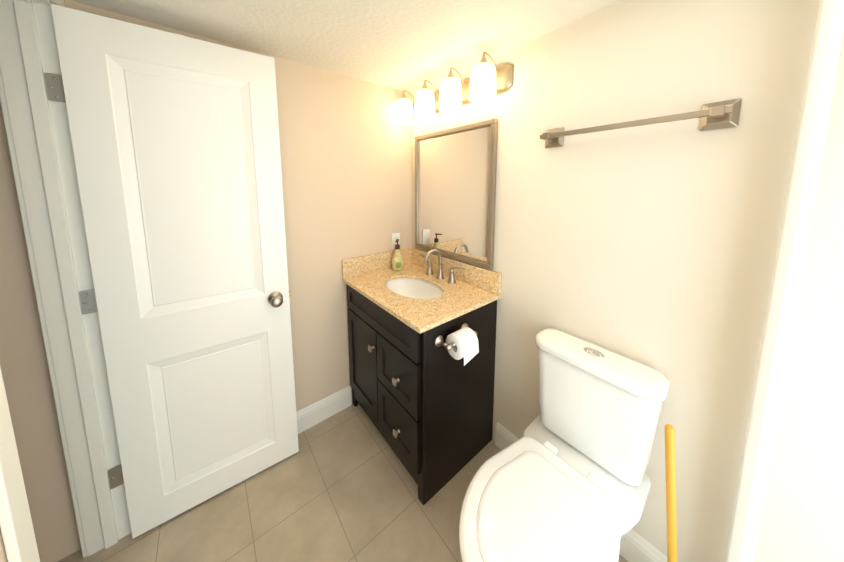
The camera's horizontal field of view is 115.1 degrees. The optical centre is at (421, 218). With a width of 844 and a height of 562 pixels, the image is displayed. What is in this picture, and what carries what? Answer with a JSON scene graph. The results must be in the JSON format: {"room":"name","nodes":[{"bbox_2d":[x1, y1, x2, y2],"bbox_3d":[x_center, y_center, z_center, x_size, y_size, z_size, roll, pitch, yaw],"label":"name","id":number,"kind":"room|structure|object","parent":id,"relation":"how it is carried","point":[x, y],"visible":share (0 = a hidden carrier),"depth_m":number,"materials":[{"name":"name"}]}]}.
{"room":"bathroom","nodes":[
{"label":"bathroom","id":0,"kind":"room"},
{"bbox_2d":[0,528,7,561],"bbox_3d":[-0.538,0.398,0.075,0.120,2.108,2.450,-6,9,-39],"label":"wall","id":1,"kind":"structure","parent":0,"point":[3,556],"depth_m":0.50,"materials":[{"name":"beige paint"}]},
{"bbox_2d":[0,0,131,561],"bbox_3d":[-1.072,0.317,0.727,0.152,2.112,0.769,-6,9,-39],"label":"door frame","id":2,"kind":"structure","parent":1,"relation":"attached to","point":[39,120],"depth_m":0.94,"materials":[{"name":"white paint"}]},
{"bbox_2d":[44,4,298,537],"bbox_3d":[-0.951,0.293,1.159,0.696,2.031,0.172,-6,9,-39],"label":"door","id":3,"kind":"structure","parent":2,"relation":"attached to","point":[175,144],"depth_m":1.12,"materials":[{"name":"white paint"}]},
{"bbox_2d":[724,0,843,561],"bbox_3d":[0.378,0.403,0.264,1.536,1.932,0.047,-6,9,-39],"label":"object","id":4,"kind":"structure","parent":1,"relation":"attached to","point":[776,341],"depth_m":0.67,"materials":[{"name":"white fabric"}]},
{"bbox_2d":[0,0,412,561],"bbox_3d":[-1.187,0.262,1.195,3.020,2.108,0.120,-6,9,-39],"label":"wall","id":5,"kind":"structure","parent":0,"point":[346,153],"depth_m":1.52,"materials":[{"name":"beige paint"}]},
{"bbox_2d":[296,386,351,433],"bbox_3d":[-0.861,1.221,1.490,0.991,0.134,0.015,-6,9,-39],"label":"baseboard","id":6,"kind":"structure","parent":5,"relation":"attached to","point":[313,414],"depth_m":1.68,"materials":[{"name":"white paint"}]},
{"bbox_2d":[391,233,399,249],"bbox_3d":[-0.185,0.160,1.918,0.070,0.115,0.009,-6,9,-39],"label":"electrical outlet","id":7,"kind":"object","parent":5,"relation":"attached to","point":[395,236],"visible":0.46,"depth_m":1.91,"materials":[{"name":"white plastic"}]},
{"bbox_2d":[57,403,627,561],"bbox_3d":[-0.377,1.478,0.338,3.020,0.100,2.690,-6,9,-39],"label":"floor","id":8,"kind":"structure","parent":0,"point":[341,486],"depth_m":1.20,"materials":[{"name":"tile"}]},
{"bbox_2d":[342,247,501,504],"bbox_3d":[-0.013,0.736,1.561,0.566,1.080,0.879,-6,9,-39],"label":"bathroom vanity","id":9,"kind":"object","parent":8,"relation":"on","point":[422,335],"visible":1,"depth_m":1.37,"materials":[{"name":"brown wood"}]},
{"bbox_2d":[391,239,403,270],"bbox_3d":[-0.166,0.245,1.844,0.089,0.214,0.093,-6,9,-39],"label":"soap dispenser","id":10,"kind":"object","parent":9,"relation":"on","point":[397,262],"visible":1,"depth_m":1.82,"materials":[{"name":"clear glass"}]},
{"bbox_2d":[459,328,669,561],"bbox_3d":[0.427,0.940,0.888,0.740,0.837,0.427,-6,9,-39],"label":"toilet","id":11,"kind":"object","parent":8,"relation":"on","point":[565,478],"visible":1,"depth_m":0.90,"materials":[{"name":"white ceramic"}]},
{"bbox_2d":[664,424,676,561],"bbox_3d":[0.797,0.990,0.820,0.138,0.752,0.137,-6,9,-39],"label":"plunger","id":12,"kind":"object","parent":8,"relation":"on","point":[670,474],"visible":1,"depth_m":0.81,"materials":[{"name":"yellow wood"}]},
{"bbox_2d":[69,0,621,92],"bbox_3d":[-0.377,-0.714,0.072,3.020,0.100,2.690,-6,9,-39],"label":"ceiling","id":13,"kind":"structure","parent":0,"point":[410,46],"depth_m":1.11,"materials":[{"name":"white paint"}]},
{"bbox_2d":[412,0,843,561],"bbox_3d":[0.786,0.278,1.067,0.120,2.108,2.570,-6,9,-39],"label":"wall","id":14,"kind":"structure","parent":0,"point":[654,246],"depth_m":0.88,"materials":[{"name":"beige paint"}]},
{"bbox_2d":[394,52,512,125],"bbox_3d":[0.111,-0.706,1.532,0.192,0.216,0.793,-6,9,-39],"label":"vanity light bar","id":15,"kind":"object","parent":14,"relation":"attached to","point":[486,82],"visible":1,"depth_m":1.39,"materials":[{"name":"white glass"}]},
{"bbox_2d":[415,118,497,268],"bbox_3d":[0.169,-0.150,1.663,0.025,0.786,0.668,-6,9,-39],"label":"mirror","id":16,"kind":"object","parent":14,"relation":"attached to","point":[455,182],"visible":0.98,"depth_m":1.60,"materials":[{"name":"silver metal"}]},
{"bbox_2d":[495,422,666,561],"bbox_3d":[0.674,1.254,1.216,0.015,0.134,0.800,-6,9,-39],"label":"baseboard","id":17,"kind":"structure","parent":14,"relation":"attached to","point":[635,546],"depth_m":1.04,"materials":[{"name":"white paint"}]},
{"bbox_2d":[540,98,741,147],"bbox_3d":[0.692,-0.323,0.949,0.081,0.078,0.558,-6,9,-39],"label":"towel rail","id":18,"kind":"object","parent":14,"relation":"attached to","point":[719,115],"visible":1,"depth_m":0.81,"materials":[{"name":"silver metal"}]}
]}

